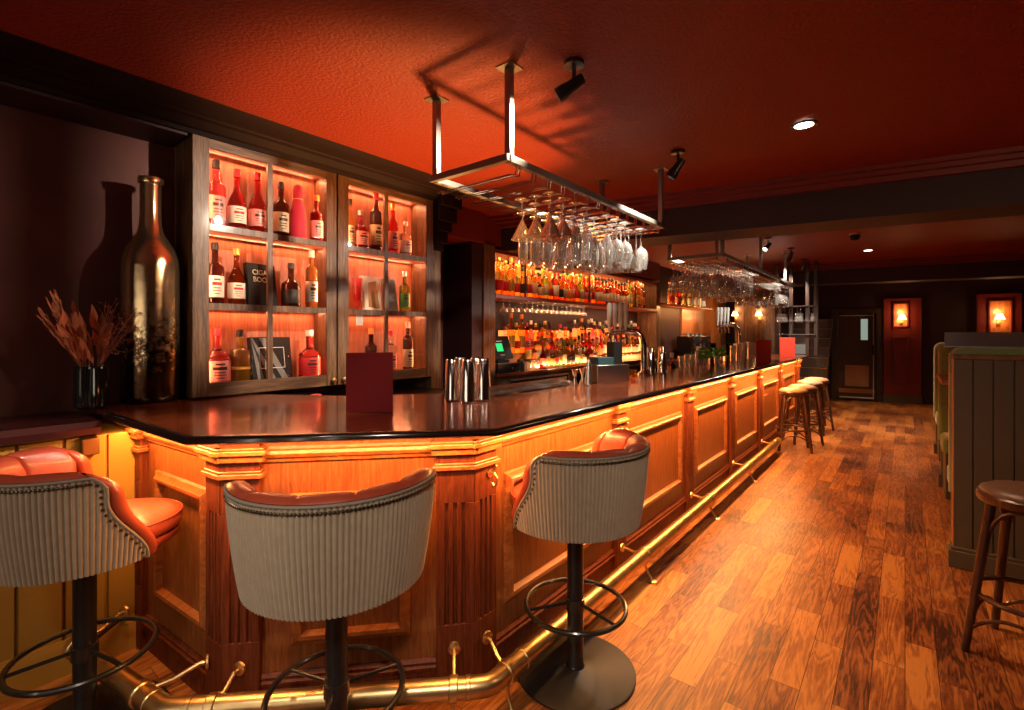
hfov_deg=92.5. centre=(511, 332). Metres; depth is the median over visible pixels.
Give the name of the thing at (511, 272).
liquor bottle
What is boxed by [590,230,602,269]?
wine glass
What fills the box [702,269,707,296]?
champagne flute
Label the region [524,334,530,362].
liquor bottle
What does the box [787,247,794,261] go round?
spotlight
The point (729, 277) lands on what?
wine glass
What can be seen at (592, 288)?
liquor bottle
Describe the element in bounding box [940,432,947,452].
seat cushion
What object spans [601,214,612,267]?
champagne flute
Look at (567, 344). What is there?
liquor bottle
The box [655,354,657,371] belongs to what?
liquor bottle
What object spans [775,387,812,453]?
stool
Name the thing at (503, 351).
monitor
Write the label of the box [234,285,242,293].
print
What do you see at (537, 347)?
liquor bottle
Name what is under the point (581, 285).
liquor bottle
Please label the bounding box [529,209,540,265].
champagne flute
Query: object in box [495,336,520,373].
cash register
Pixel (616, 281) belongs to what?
liquor bottle
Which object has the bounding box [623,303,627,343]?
handle
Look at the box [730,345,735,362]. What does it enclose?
tumbler
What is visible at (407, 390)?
countertop
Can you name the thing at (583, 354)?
liquor bottle
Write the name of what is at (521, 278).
liquor bottle
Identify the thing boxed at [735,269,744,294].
wine glass
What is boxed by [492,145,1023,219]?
trim beam moulding
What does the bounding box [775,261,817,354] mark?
gantry
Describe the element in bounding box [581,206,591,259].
champagne flute
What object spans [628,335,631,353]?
liquor bottle
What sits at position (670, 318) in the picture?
wall
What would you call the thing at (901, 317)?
wall sconce
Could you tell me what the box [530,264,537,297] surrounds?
liquor bottle
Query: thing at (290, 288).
liquor bottle
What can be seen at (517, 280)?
liquor bottle
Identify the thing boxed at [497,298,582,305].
hanger
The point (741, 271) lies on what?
wine glass
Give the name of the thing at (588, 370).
steel canister
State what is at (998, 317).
wall sconce
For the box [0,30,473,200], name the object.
crown molding
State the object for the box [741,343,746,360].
tumbler
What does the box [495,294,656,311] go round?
shelf
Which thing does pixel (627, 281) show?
liquor bottle
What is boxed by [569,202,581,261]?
champagne flute
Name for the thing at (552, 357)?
liquor bottle
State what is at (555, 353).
liquor bottle
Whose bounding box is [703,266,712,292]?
wine glass
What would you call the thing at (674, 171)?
spotlight
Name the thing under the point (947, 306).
wall
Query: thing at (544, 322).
liquor bottle
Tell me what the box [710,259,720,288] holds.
wine glass
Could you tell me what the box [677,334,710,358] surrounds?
coffee machine
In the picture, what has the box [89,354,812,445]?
countertop
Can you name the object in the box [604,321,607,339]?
liquor bottle
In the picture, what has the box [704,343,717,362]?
box
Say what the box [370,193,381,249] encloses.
liquor bottle
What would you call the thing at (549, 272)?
liquor bottle
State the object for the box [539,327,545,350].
liquor bottle
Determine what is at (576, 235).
champagne flute
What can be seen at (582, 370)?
jigger
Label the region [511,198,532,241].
martini glass
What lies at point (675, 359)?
base cabinet
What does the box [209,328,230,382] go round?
liquor bottle
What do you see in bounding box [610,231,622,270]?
wine glass
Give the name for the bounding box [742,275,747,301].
champagne flute
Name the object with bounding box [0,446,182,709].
bar chair
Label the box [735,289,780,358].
wall panel
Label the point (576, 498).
bar chair
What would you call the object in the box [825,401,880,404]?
trim
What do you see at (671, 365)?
liquor bottle
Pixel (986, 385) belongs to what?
partition
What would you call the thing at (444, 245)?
wall
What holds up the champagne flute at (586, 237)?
hanging from the glass rack at (508, 68)
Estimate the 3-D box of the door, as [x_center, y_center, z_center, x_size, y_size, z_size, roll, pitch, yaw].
[7.638,0.520,10.864,0.692,1.919,0.087,0,0,29]
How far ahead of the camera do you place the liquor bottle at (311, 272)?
3.33 m
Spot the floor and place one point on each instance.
(823, 581)
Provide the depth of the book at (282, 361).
3.13 m
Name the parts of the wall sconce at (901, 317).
lamp shade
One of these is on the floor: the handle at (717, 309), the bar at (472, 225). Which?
the bar at (472, 225)
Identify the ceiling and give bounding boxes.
[0,0,1023,271]
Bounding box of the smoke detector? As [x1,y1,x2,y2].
[849,232,860,240]
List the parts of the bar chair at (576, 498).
plate, nail trim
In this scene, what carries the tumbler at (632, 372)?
on the countertop at (246, 418)
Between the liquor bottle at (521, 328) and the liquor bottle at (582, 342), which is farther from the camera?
the liquor bottle at (582, 342)
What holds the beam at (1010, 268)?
attached to the ceiling
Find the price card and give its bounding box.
[356,315,362,324]
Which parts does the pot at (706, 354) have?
glass pot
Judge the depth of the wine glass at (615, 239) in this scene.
3.20 m
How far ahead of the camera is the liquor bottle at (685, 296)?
8.93 m
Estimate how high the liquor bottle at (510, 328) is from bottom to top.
0.467 m
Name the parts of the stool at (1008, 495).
leg, seat, leg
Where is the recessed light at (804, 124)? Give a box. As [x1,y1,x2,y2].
[790,119,817,130]
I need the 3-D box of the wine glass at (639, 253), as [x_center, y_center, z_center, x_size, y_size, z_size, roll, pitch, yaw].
[0.932,-0.602,3.679,0.102,0.288,0.100,0,0,39]
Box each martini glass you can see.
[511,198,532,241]
[525,195,546,238]
[527,202,545,242]
[538,200,559,242]
[539,191,561,238]
[556,197,573,239]
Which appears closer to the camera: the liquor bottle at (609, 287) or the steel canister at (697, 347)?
the steel canister at (697, 347)
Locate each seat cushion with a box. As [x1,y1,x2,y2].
[126,498,182,536]
[510,481,522,504]
[935,411,937,424]
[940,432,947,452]
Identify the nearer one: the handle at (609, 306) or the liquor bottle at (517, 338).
the handle at (609, 306)
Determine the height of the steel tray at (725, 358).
0.080 m
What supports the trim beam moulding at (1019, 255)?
attached to the wall at (670, 318)
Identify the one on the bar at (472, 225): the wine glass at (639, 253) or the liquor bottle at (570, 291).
the liquor bottle at (570, 291)
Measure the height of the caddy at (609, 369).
0.301 m
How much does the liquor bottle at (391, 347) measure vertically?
0.342 m
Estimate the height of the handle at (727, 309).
0.493 m
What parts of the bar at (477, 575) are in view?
panel moulding, panel moulding, cornice moulding, panel moulding, panel moulding, panel moulding, panel moulding, panel moulding, panel moulding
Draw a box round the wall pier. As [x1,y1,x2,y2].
[443,241,482,388]
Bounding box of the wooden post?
[412,193,461,388]
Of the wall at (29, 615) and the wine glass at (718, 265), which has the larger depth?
the wine glass at (718, 265)
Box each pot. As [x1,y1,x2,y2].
[36,289,141,409]
[685,354,693,364]
[695,349,711,367]
[711,347,725,364]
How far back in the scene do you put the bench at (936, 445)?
6.09 m
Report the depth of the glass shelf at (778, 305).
8.32 m
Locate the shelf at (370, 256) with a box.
[349,251,424,263]
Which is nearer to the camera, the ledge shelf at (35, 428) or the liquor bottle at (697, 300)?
the ledge shelf at (35, 428)
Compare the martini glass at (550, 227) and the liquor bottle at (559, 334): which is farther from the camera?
the liquor bottle at (559, 334)
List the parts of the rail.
wall arm, wall arm, wall arm, wall arm, wall arm, leg, wall arm, leg, leg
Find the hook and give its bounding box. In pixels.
[487,465,497,486]
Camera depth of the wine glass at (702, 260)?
4.91 m
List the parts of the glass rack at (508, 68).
hanging post, ceiling plate, ceiling plate, hanging post, frame, hanging post, ceiling plate, ceiling plate, hanging post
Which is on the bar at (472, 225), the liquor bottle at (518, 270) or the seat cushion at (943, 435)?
the liquor bottle at (518, 270)
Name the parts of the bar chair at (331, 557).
nail trim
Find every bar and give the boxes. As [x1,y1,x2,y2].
[125,359,801,694]
[446,207,659,385]
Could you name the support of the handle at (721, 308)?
on the tap at (724, 311)
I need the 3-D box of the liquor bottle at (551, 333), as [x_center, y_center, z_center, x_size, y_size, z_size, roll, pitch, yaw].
[0.506,0.169,6.225,0.098,0.360,0.098,0,0,39]
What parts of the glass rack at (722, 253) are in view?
hanging post, hanging post, hanging post, frame, hanging post, hanging post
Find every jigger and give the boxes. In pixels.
[572,369,577,385]
[580,368,584,383]
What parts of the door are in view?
kick plate, vision panel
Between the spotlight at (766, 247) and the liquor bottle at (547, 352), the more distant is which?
the spotlight at (766, 247)
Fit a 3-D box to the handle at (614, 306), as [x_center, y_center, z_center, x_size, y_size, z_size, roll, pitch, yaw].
[0.896,-0.083,4.267,0.059,0.360,0.067,0,0,39]
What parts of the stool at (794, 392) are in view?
leg, leg, seat, leg, leg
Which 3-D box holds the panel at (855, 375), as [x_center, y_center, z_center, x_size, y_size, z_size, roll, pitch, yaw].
[7.639,0.949,10.858,0.437,0.468,0.016,0,0,29]
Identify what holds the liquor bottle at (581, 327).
on the bar at (472, 225)
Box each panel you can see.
[681,282,725,352]
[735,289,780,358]
[845,365,868,386]
[883,298,921,396]
[894,304,906,325]
[976,293,1021,331]
[990,301,1009,331]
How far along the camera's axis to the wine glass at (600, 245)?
3.42 m
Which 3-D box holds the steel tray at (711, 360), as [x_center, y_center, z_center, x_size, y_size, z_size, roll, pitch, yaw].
[2.450,0.332,6.019,0.118,0.074,0.120,0,0,-11]
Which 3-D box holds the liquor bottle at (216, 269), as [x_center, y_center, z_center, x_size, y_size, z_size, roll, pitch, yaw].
[-1.749,-0.349,2.886,0.096,0.367,0.095,0,0,39]
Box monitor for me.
[495,336,512,359]
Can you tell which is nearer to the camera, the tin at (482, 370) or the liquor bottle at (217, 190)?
the tin at (482, 370)
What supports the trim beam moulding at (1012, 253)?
attached to the wall at (670, 318)
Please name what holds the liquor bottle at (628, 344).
on the bar at (472, 225)
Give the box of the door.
[838,313,875,400]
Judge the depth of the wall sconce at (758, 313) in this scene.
10.31 m
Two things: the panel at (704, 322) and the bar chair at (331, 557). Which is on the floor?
the bar chair at (331, 557)
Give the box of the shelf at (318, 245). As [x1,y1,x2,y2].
[209,231,324,250]
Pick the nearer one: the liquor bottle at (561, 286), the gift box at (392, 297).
the gift box at (392, 297)
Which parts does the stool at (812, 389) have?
leg, leg, seat, leg, leg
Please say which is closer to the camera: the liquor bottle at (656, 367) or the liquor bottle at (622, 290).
the liquor bottle at (656, 367)
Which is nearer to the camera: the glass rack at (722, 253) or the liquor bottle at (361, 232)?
the liquor bottle at (361, 232)
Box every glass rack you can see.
[424,60,668,239]
[667,237,795,289]
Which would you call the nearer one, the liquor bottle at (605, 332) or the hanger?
the hanger
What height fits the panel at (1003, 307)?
0.820 m
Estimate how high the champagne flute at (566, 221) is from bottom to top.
0.324 m
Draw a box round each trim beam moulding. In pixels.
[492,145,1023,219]
[495,152,1023,223]
[498,159,1023,228]
[681,252,1023,272]
[682,254,1023,274]
[686,257,1023,276]
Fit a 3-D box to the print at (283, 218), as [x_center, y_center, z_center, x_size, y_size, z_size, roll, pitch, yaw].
[-1.490,-0.725,3.199,0.007,0.092,0.052,0,0,44]
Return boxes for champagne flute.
[517,212,527,263]
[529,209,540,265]
[529,216,539,265]
[541,214,551,264]
[541,219,550,268]
[552,223,561,272]
[553,217,563,269]
[554,211,564,263]
[555,204,566,258]
[564,221,573,270]
[565,215,575,265]
[567,209,578,262]
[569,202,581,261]
[575,219,585,269]
[578,213,588,265]
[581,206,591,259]
[588,217,598,267]
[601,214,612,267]
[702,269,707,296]
[728,266,734,295]
[730,267,737,297]
[734,268,739,296]
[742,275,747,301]
[751,276,756,299]
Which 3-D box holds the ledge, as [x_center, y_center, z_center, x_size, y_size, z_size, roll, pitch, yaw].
[3.582,0.044,2.742,1.743,0.098,0.024,0,0,39]
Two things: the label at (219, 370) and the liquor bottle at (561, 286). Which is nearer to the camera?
the label at (219, 370)
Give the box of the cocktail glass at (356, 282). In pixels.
[351,278,362,308]
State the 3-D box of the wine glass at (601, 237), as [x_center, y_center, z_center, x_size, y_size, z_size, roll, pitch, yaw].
[0.710,-0.607,3.858,0.098,0.278,0.097,0,0,39]
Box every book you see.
[243,262,277,305]
[246,337,292,379]
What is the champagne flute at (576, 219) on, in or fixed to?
hanging from the glass rack at (508, 68)
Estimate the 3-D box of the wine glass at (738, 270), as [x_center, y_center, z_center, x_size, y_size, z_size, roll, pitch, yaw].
[2.667,-0.589,5.675,0.097,0.274,0.095,0,0,39]
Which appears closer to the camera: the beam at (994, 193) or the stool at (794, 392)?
the beam at (994, 193)
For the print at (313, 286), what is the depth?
3.33 m
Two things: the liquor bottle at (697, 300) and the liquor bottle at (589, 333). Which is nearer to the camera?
the liquor bottle at (589, 333)
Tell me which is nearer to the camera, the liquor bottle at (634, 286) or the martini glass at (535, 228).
the martini glass at (535, 228)
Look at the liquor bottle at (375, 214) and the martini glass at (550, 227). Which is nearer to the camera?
the martini glass at (550, 227)
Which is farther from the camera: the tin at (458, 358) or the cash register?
the cash register
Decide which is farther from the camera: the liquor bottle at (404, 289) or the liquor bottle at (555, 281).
the liquor bottle at (555, 281)
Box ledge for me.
[944,332,1023,347]
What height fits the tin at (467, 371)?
0.230 m
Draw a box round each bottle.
[120,175,179,404]
[209,159,225,225]
[209,242,223,302]
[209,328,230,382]
[227,169,246,228]
[227,248,244,303]
[229,330,250,380]
[248,172,265,231]
[273,181,288,235]
[281,263,300,306]
[289,184,306,238]
[298,330,319,376]
[305,250,317,306]
[310,195,322,240]
[349,199,354,245]
[355,210,368,247]
[365,328,376,352]
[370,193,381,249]
[388,203,397,252]
[388,331,396,369]
[399,221,411,254]
[399,271,409,310]
[403,322,412,368]
[495,257,503,293]
[501,262,503,274]
[503,261,509,294]
[503,327,509,342]
[507,257,514,294]
[507,313,514,352]
[514,264,519,295]
[515,323,519,352]
[517,263,520,277]
[518,314,524,352]
[519,268,526,296]
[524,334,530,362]
[525,323,530,343]
[526,264,532,296]
[528,320,533,340]
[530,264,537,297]
[531,341,536,361]
[534,323,537,344]
[534,336,541,361]
[537,321,541,337]
[538,273,544,297]
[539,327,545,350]
[539,342,545,367]
[541,266,548,298]
[543,321,548,340]
[544,342,549,367]
[545,331,550,350]
[548,271,552,298]
[548,322,551,343]
[550,332,553,351]
[550,347,554,367]
[551,267,558,299]
[553,328,558,341]
[553,341,558,366]
[556,324,563,341]
[557,342,562,366]
[558,276,563,299]
[561,273,567,300]
[561,339,566,365]
[564,327,569,344]
[566,343,570,365]
[567,279,572,300]
[568,328,573,349]
[570,273,574,300]
[571,345,574,365]
[572,320,576,341]
[573,342,578,364]
[575,274,579,301]
[576,318,580,341]
[577,340,581,364]
[578,274,583,301]
[579,318,584,340]
[580,333,584,350]
[582,347,585,364]
[583,276,587,302]
[584,332,588,349]
[584,345,589,360]
[586,277,591,302]
[586,320,590,338]
[587,332,592,349]
[587,339,592,356]
[590,275,595,302]
[590,319,593,338]
[592,344,596,356]
[593,322,596,343]
[594,277,598,303]
[595,339,598,356]
[596,321,599,343]
[596,337,600,356]
[598,277,602,303]
[599,334,603,356]
[601,281,605,303]
[602,330,605,356]
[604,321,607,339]
[605,280,608,303]
[605,332,607,355]
[607,277,612,303]
[611,278,615,302]
[615,280,618,304]
[618,283,621,302]
[621,282,624,303]
[622,337,626,354]
[623,282,627,302]
[626,280,629,306]
[626,337,630,354]
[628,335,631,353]
[629,284,632,306]
[631,282,634,306]
[631,337,635,353]
[634,286,637,306]
[634,339,637,353]
[636,282,639,307]
[636,338,640,353]
[639,282,642,307]
[641,284,644,307]
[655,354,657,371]
[668,353,675,369]
[669,283,674,303]
[676,285,681,304]
[683,289,687,305]
[689,291,693,305]
[695,291,699,306]
[700,292,705,307]
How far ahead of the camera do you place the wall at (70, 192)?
2.49 m
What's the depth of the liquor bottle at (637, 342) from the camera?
8.19 m
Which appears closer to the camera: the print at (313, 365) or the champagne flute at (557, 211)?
the champagne flute at (557, 211)
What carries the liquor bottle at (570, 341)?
on the bar at (472, 225)
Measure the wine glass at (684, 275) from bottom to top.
0.275 m
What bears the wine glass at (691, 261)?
hanging from the glass rack at (722, 253)
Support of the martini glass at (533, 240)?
hanging from the glass rack at (508, 68)
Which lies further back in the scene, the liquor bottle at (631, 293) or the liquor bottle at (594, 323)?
the liquor bottle at (631, 293)
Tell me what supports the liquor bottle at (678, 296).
on the wall shelf at (676, 306)
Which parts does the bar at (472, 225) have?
post, light panel, light panel, panel, panel, post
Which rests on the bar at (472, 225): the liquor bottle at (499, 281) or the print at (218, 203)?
the liquor bottle at (499, 281)
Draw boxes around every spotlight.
[554,56,585,102]
[666,148,685,179]
[762,237,771,251]
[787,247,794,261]
[800,259,806,270]
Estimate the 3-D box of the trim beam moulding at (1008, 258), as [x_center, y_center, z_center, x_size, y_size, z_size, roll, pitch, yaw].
[6.197,-1.120,8.132,7.500,0.040,0.050,0,0,29]
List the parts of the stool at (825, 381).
seat, leg, leg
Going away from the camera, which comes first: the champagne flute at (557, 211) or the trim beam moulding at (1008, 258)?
the champagne flute at (557, 211)
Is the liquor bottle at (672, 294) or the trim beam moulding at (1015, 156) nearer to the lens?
the trim beam moulding at (1015, 156)
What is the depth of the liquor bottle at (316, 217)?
3.35 m
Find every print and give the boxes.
[212,278,221,293]
[213,198,223,215]
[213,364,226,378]
[234,208,243,220]
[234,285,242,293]
[255,211,264,223]
[279,214,287,228]
[308,360,318,372]
[311,284,316,298]
[316,223,321,234]
[360,233,367,242]
[376,227,381,241]
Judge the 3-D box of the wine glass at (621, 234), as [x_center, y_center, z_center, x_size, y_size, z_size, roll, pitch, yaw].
[0.858,-0.603,3.739,0.101,0.286,0.100,0,0,39]
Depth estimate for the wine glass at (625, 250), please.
3.46 m
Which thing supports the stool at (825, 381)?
on the floor
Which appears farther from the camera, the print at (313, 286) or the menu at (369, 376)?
the print at (313, 286)
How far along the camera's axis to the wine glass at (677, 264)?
5.20 m
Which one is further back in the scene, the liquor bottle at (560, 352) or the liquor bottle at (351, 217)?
the liquor bottle at (560, 352)
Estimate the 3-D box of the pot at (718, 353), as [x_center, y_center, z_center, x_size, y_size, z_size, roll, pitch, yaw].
[2.415,0.265,5.733,0.174,0.207,0.181,0,0,39]
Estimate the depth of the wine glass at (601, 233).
3.68 m
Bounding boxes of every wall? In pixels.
[0,104,411,417]
[0,413,134,662]
[84,245,444,413]
[656,266,681,358]
[726,278,1023,404]
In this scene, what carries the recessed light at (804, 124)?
in the ceiling
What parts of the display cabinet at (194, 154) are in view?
panel, door rail, door rail, panel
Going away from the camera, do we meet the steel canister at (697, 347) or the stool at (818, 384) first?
the steel canister at (697, 347)
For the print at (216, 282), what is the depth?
2.85 m
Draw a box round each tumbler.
[629,369,636,378]
[684,354,688,369]
[689,355,694,368]
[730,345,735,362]
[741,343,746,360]
[747,342,752,359]
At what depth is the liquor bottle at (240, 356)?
2.95 m
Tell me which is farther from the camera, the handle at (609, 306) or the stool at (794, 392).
the stool at (794, 392)
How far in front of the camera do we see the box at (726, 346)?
6.53 m
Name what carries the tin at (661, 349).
on the countertop at (246, 418)
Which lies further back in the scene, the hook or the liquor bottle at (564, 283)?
the liquor bottle at (564, 283)
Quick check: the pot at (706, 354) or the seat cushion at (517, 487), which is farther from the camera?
the pot at (706, 354)
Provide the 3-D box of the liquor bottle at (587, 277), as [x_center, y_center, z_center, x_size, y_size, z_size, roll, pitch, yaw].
[1.038,-0.581,6.678,0.096,0.350,0.096,0,0,39]
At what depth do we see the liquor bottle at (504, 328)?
5.64 m
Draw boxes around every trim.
[0,81,187,146]
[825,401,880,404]
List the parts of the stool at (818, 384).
seat, leg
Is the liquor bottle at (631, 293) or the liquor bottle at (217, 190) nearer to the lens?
the liquor bottle at (217, 190)
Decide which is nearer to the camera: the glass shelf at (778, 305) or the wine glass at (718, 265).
the wine glass at (718, 265)
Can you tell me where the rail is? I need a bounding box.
[62,437,781,709]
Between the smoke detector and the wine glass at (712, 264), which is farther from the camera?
the smoke detector
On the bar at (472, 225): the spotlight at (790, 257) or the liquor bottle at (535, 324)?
the liquor bottle at (535, 324)
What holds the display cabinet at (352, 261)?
attached to the wall at (70, 192)
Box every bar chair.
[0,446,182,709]
[223,468,435,709]
[510,428,650,709]
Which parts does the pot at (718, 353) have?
glass pot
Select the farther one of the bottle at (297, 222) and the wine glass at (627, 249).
the wine glass at (627, 249)
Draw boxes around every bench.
[933,342,943,460]
[938,344,983,499]
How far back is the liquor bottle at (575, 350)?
6.45 m
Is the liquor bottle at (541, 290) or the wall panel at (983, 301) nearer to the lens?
the liquor bottle at (541, 290)
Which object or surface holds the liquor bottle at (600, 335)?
on the bar at (472, 225)
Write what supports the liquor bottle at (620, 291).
on the bar at (472, 225)
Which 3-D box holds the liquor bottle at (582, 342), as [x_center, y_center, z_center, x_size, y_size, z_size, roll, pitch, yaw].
[0.975,0.175,6.805,0.090,0.348,0.090,0,0,39]
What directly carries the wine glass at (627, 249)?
hanging from the glass rack at (508, 68)
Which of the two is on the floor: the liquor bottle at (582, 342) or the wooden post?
the wooden post
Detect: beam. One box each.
[495,167,1023,255]
[682,260,1023,290]
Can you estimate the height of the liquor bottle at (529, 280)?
0.383 m
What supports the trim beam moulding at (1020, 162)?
attached to the beam at (994, 193)
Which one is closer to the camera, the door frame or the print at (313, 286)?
the print at (313, 286)
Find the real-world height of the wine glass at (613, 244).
0.280 m
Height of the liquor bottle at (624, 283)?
0.372 m
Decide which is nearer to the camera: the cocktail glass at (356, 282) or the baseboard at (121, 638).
the baseboard at (121, 638)
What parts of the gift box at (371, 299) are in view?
printed panel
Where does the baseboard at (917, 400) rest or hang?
attached to the wall at (947, 306)
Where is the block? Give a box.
[80,436,99,455]
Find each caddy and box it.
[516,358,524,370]
[585,342,628,383]
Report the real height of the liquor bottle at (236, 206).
0.378 m
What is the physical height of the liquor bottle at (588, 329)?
0.429 m
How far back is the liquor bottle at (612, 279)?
7.21 m
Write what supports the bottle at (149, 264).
on the countertop at (246, 418)
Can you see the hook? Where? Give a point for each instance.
(490, 473)
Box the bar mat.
[490,377,571,395]
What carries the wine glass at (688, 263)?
hanging from the glass rack at (722, 253)
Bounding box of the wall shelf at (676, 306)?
[660,304,711,310]
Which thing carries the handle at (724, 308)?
on the tap at (724, 311)
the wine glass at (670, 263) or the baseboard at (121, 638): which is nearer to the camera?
the baseboard at (121, 638)
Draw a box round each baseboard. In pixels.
[0,614,135,702]
[883,395,922,404]
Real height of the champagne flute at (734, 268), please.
0.316 m
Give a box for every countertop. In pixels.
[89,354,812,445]
[328,386,444,395]
[495,358,657,377]
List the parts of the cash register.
cash drawer, plate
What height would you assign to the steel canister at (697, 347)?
0.228 m
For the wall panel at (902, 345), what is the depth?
10.39 m
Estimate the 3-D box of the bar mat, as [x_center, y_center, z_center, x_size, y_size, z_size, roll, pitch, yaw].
[0.152,0.344,3.226,0.060,0.050,0.862,0,0,39]
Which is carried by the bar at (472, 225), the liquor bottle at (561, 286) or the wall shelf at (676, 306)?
the liquor bottle at (561, 286)
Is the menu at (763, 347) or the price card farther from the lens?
the menu at (763, 347)
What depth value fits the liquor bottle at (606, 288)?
7.04 m
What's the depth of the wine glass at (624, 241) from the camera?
3.30 m
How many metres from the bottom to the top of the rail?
0.235 m
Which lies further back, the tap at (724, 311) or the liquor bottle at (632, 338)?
the tap at (724, 311)
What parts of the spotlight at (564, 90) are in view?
stem, mounting plate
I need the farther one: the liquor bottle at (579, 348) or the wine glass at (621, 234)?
the liquor bottle at (579, 348)
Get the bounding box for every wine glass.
[572,224,584,264]
[579,232,590,271]
[581,227,593,267]
[583,222,597,265]
[588,235,599,273]
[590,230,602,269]
[593,225,605,266]
[596,237,607,273]
[599,233,610,270]
[603,228,613,268]
[605,223,618,265]
[607,236,618,273]
[609,218,623,262]
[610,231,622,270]
[613,227,627,269]
[618,221,631,264]
[618,234,629,272]
[622,230,634,269]
[629,232,642,271]
[634,228,647,269]
[669,263,678,290]
[673,264,681,290]
[679,262,688,289]
[682,263,691,290]
[686,265,695,291]
[689,261,698,289]
[692,262,702,291]
[696,264,705,290]
[699,260,709,287]
[700,265,709,292]
[703,262,712,289]
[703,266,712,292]
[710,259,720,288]
[711,264,718,289]
[713,265,722,292]
[714,261,723,287]
[721,263,729,289]
[723,277,733,291]
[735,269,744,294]
[738,270,746,293]
[740,271,749,295]
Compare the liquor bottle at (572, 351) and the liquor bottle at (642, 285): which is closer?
the liquor bottle at (572, 351)
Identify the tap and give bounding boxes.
[606,303,650,375]
[715,307,743,351]
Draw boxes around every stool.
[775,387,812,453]
[782,384,823,445]
[793,379,825,435]
[799,377,833,429]
[960,480,1023,651]
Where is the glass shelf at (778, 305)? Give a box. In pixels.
[778,305,815,306]
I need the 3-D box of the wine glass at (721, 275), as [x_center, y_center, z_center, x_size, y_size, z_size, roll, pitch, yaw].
[2.091,-0.591,4.957,0.096,0.272,0.094,0,0,39]
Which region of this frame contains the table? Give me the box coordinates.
[937,374,947,384]
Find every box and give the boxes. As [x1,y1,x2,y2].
[359,276,381,309]
[380,279,397,310]
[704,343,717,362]
[720,343,733,360]
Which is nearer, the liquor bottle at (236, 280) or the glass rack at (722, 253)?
the liquor bottle at (236, 280)
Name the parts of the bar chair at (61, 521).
nail trim, plate, seat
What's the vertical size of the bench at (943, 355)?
1.405 m
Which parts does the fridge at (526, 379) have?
door frame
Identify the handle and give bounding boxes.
[607,303,611,341]
[612,303,616,341]
[618,303,622,341]
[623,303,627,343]
[716,307,719,332]
[720,307,722,332]
[723,307,726,332]
[726,307,729,332]
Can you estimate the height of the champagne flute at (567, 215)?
0.312 m
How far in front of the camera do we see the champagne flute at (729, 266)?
5.30 m
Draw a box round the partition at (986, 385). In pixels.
[947,347,1023,579]
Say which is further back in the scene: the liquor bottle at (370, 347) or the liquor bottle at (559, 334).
the liquor bottle at (559, 334)
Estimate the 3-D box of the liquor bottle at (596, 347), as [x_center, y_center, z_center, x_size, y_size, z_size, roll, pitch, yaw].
[1.190,0.257,6.918,0.069,0.335,0.069,0,0,39]
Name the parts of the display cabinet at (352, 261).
panel, door rail, door rail, panel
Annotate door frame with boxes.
[831,308,882,401]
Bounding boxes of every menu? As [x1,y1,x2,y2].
[346,352,392,411]
[756,340,770,362]
[780,337,794,356]
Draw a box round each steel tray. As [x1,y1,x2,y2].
[704,357,717,362]
[720,354,733,360]
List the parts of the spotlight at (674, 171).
mounting plate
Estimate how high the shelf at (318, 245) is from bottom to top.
0.022 m
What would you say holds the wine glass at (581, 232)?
hanging from the glass rack at (508, 68)
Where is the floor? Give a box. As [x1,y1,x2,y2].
[0,398,1023,709]
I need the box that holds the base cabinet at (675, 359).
[666,353,734,369]
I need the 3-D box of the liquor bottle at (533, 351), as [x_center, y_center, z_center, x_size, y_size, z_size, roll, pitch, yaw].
[0.249,0.224,5.901,0.103,0.251,0.103,0,0,39]
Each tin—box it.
[444,359,459,400]
[455,357,464,395]
[460,359,475,402]
[471,357,480,395]
[475,358,490,400]
[647,347,655,374]
[657,346,666,372]
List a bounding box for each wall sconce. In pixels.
[732,311,738,320]
[755,311,761,321]
[897,314,905,325]
[995,314,1004,325]
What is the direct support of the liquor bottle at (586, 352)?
on the bar at (472, 225)
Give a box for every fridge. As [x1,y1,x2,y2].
[508,372,568,392]
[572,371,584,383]
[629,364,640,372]
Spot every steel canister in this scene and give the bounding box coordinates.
[585,361,591,385]
[696,346,700,366]
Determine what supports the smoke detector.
attached to the ceiling
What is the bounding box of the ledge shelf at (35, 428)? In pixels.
[0,410,101,446]
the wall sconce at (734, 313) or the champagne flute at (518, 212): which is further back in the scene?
the wall sconce at (734, 313)
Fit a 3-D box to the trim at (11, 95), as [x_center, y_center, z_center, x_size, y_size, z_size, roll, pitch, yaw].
[-2.824,-1.143,1.614,0.275,0.115,2.985,0,0,39]
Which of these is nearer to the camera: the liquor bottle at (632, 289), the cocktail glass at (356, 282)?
the cocktail glass at (356, 282)
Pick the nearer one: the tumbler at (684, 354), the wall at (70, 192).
the wall at (70, 192)
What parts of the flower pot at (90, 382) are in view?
pot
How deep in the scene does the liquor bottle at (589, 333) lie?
6.94 m
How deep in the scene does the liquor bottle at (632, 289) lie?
7.73 m
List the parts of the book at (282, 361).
title frame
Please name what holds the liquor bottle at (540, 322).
on the bar at (472, 225)
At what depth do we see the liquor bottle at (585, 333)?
6.87 m
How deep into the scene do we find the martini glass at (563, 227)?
2.70 m
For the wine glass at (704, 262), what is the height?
0.278 m
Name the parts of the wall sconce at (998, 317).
lamp shade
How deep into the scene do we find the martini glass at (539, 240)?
2.81 m
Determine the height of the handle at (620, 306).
0.360 m
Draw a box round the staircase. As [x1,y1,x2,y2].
[793,319,832,409]
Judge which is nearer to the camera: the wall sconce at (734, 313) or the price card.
the price card
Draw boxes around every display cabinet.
[175,133,336,397]
[337,174,432,384]

